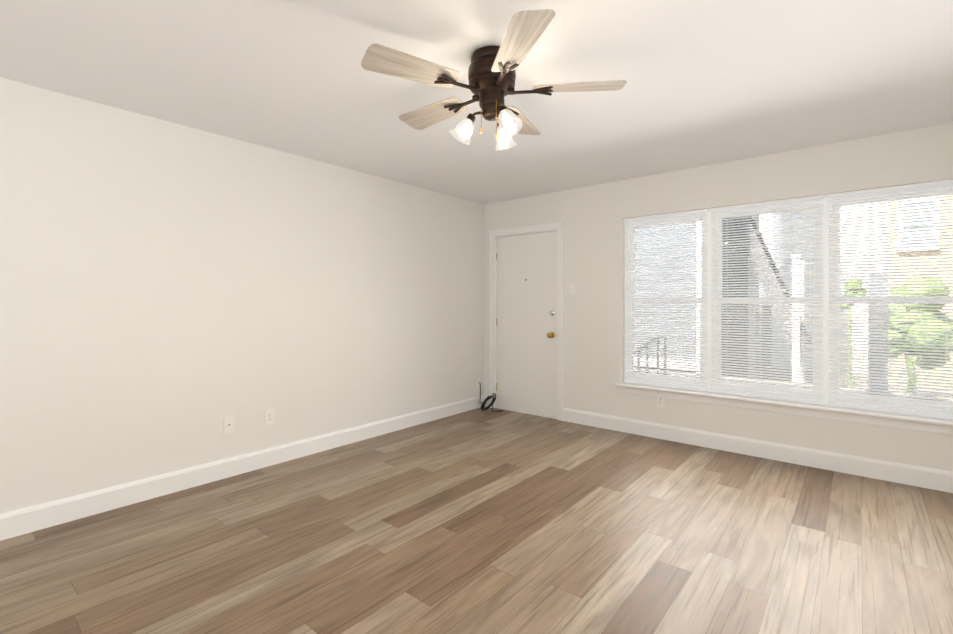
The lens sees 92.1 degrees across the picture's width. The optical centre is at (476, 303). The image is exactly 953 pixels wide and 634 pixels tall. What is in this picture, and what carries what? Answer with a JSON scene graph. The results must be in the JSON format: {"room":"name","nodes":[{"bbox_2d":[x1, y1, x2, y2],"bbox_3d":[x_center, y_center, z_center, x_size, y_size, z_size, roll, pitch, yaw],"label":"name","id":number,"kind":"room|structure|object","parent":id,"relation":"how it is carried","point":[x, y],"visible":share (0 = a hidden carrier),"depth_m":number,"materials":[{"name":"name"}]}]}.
{"room":"empty living room","nodes":[
{"label":"empty living room","id":0,"kind":"room"},
{"bbox_2d":[0,77,483,513],"bbox_3d":[-2.243,0.026,2.906,0.200,2.440,7.470,0,0,40],"label":"wall","id":1,"kind":"structure","parent":0,"point":[172,295],"depth_m":3.14,"materials":[{"name":"paint"}]},
{"bbox_2d":[223,416,233,433],"bbox_3d":[-1.776,0.870,3.300,0.018,0.118,0.072,0,0,40],"label":"outlet","id":2,"kind":"object","parent":1,"relation":"attached to","point":[228,424],"visible":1,"depth_m":3.30,"materials":[{"name":"white plastic"}]},
{"bbox_2d":[0,395,487,540],"bbox_3d":[-2.155,1.178,2.835,0.030,0.135,7.070,0,0,40],"label":"baseboard","id":3,"kind":"structure","parent":1,"relation":"attached to","point":[19,522],"depth_m":3.13,"materials":[{"name":"white wood"}]},
{"bbox_2d":[265,408,273,424],"bbox_3d":[-1.590,0.869,3.529,0.011,0.118,0.072,0,0,40],"label":"outlet","id":4,"kind":"object","parent":1,"relation":"attached to","point":[269,416],"visible":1,"depth_m":3.52,"materials":[{"name":"white plastic"}]},
{"bbox_2d":[476,377,479,387],"bbox_3d":[0.023,0.940,5.465,0.018,0.118,0.072,0,0,40],"label":"outlet plate","id":5,"kind":"object","parent":1,"relation":"attached to","point":[477,382],"visible":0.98,"depth_m":5.45,"materials":[{"name":"white plastic"}]},
{"bbox_2d":[0,406,952,633],"bbox_3d":[-0.398,1.309,1.375,5.000,0.120,7.470,0,0,40],"label":"floor","id":6,"kind":"structure","parent":0,"point":[480,521],"depth_m":2.35,"materials":[{"name":"wood"}]},
{"bbox_2d":[479,382,502,411],"bbox_3d":[0.167,1.088,5.365,0.321,0.304,0.199,0,0,40],"label":"cable coil","id":7,"kind":"object","parent":6,"relation":"on","point":[485,401],"visible":1,"depth_m":5.40,"materials":[{"name":"black rubber"}]},
{"bbox_2d":[0,0,952,203],"bbox_3d":[-0.398,-1.251,1.369,5.000,0.120,7.470,0,0,40],"label":"ceiling","id":8,"kind":"structure","parent":0,"point":[710,82],"depth_m":2.40,"materials":[{"name":"paint"}]},
{"bbox_2d":[361,9,626,150],"bbox_3d":[0.046,-0.982,2.248,1.173,0.421,1.219,0,0,40],"label":"fan","id":9,"kind":"object","parent":8,"relation":"hanging from","point":[491,75],"visible":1,"depth_m":2.12,"materials":[{"name":"beige wood"}]},
{"bbox_2d":[484,122,952,471],"bbox_3d":[1.926,0.023,4.168,4.600,2.440,0.200,0,0,40],"label":"wall","id":10,"kind":"structure","parent":0,"point":[592,217],"depth_m":4.04,"materials":[{"name":"paint"}]},
{"bbox_2d":[489,222,563,420],"bbox_3d":[0.603,0.187,5.252,0.984,2.107,0.223,0,0,40],"label":"door frame","id":11,"kind":"structure","parent":10,"relation":"attached to","point":[558,227],"depth_m":5.14,"materials":[{"name":"white wood"}]},
{"bbox_2d":[496,231,556,417],"bbox_3d":[0.547,0.224,5.189,0.824,2.014,0.112,0,0,40],"label":"door","id":12,"kind":"structure","parent":10,"relation":"in","point":[526,321],"depth_m":5.18,"materials":[{"name":"white wood"}]},
{"bbox_2d":[657,397,664,407],"bbox_3d":[1.693,0.893,4.226,0.072,0.118,0.011,0,0,40],"label":"outlet","id":13,"kind":"object","parent":10,"relation":"attached to","point":[660,401],"visible":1,"depth_m":4.22,"materials":[{"name":"white plastic"}]},
{"bbox_2d":[563,408,952,492],"bbox_3d":[2.257,1.176,3.754,3.478,0.135,0.016,0,0,40],"label":"baseboard","id":14,"kind":"structure","parent":10,"relation":"attached to","point":[935,479],"depth_m":3.63,"materials":[{"name":"white wood"}]},
{"bbox_2d":[615,184,952,433],"bbox_3d":[2.343,0.017,3.747,2.440,1.683,0.203,0,0,40],"label":"triple window","id":15,"kind":"structure","parent":10,"relation":"in","point":[825,287],"depth_m":3.57,"materials":[{"name":"white plastic"}]},
{"bbox_2d":[623,179,952,418],"bbox_3d":[2.328,-0.030,3.729,2.328,1.584,0.040,0,0,40],"label":"mini blinds","id":16,"kind":"object","parent":15,"relation":"attached to","point":[818,197],"visible":0.85,"depth_m":3.56,"materials":[{"name":"white plastic"}]},
{"label":"outside","id":17,"kind":"structure","parent":0,"visible":0},
{"bbox_2d":[759,367,952,395],"bbox_3d":[10.114,1.376,11.363,24.000,0.200,21.330,0,0,40],"label":"ground","id":18,"kind":"structure","parent":17,"point":[852,380],"depth_m":7.63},
{"bbox_2d":[633,221,700,372],"bbox_3d":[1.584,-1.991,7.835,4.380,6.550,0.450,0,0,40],"label":"building","id":19,"kind":"structure","parent":18,"relation":"on","point":[667,287],"depth_m":6.62,"materials":[{"name":"white"}]},
{"bbox_2d":[721,215,758,377],"bbox_3d":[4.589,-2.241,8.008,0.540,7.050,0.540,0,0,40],"label":"building","id":20,"kind":"structure","parent":18,"relation":"on","point":[738,296],"depth_m":7.85,"materials":[{"name":"grey"}]},
{"bbox_2d":[727,216,810,381],"bbox_3d":[4.332,-0.109,7.138,1.403,2.790,0.955,0,0,40],"label":"stair","id":21,"kind":"structure","parent":18,"relation":"on","point":[774,290],"depth_m":6.75,"materials":[{"name":"grey"}]},
{"bbox_2d":[634,369,951,401],"bbox_3d":[3.593,1.118,4.287,5.815,0.350,2.090,0,0,40],"label":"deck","id":22,"kind":"object","parent":18,"relation":"on","point":[807,385],"depth_m":5.28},
{"bbox_2d":[633,336,666,374],"bbox_3d":[1.977,0.658,5.336,0.445,0.564,0.032,0,0,40],"label":"handrail","id":23,"kind":"object","parent":22,"relation":"on","point":[657,357],"depth_m":5.26,"materials":[{"name":"black metal"}]},
{"bbox_2d":[865,202,889,395],"bbox_3d":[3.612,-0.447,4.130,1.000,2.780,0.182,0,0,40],"label":"porch column","id":24,"kind":"structure","parent":22,"relation":"on","point":[878,286],"depth_m":4.08,"materials":[{"name":"grey wood"}]},
{"bbox_2d":[759,204,868,372],"bbox_3d":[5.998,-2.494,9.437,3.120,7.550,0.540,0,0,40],"label":"building","id":25,"kind":"structure","parent":18,"relation":"on","point":[812,270],"depth_m":8.82,"materials":[{"name":"white"}]},
{"bbox_2d":[840,276,952,392],"bbox_3d":[5.205,0.477,5.722,1.132,1.628,1.216,0,0,40],"label":"bush","id":26,"kind":"object","parent":18,"relation":"on","point":[911,320],"depth_m":5.54,"materials":[{"name":"green plant"}]},
{"bbox_2d":[888,195,952,388],"bbox_3d":[10.200,-2.051,7.359,5.920,6.673,5.366,0,0,40],"label":"house","id":27,"kind":"structure","parent":18,"relation":"on","point":[921,257],"depth_m":7.09,"materials":[{"name":"white"}]}
]}

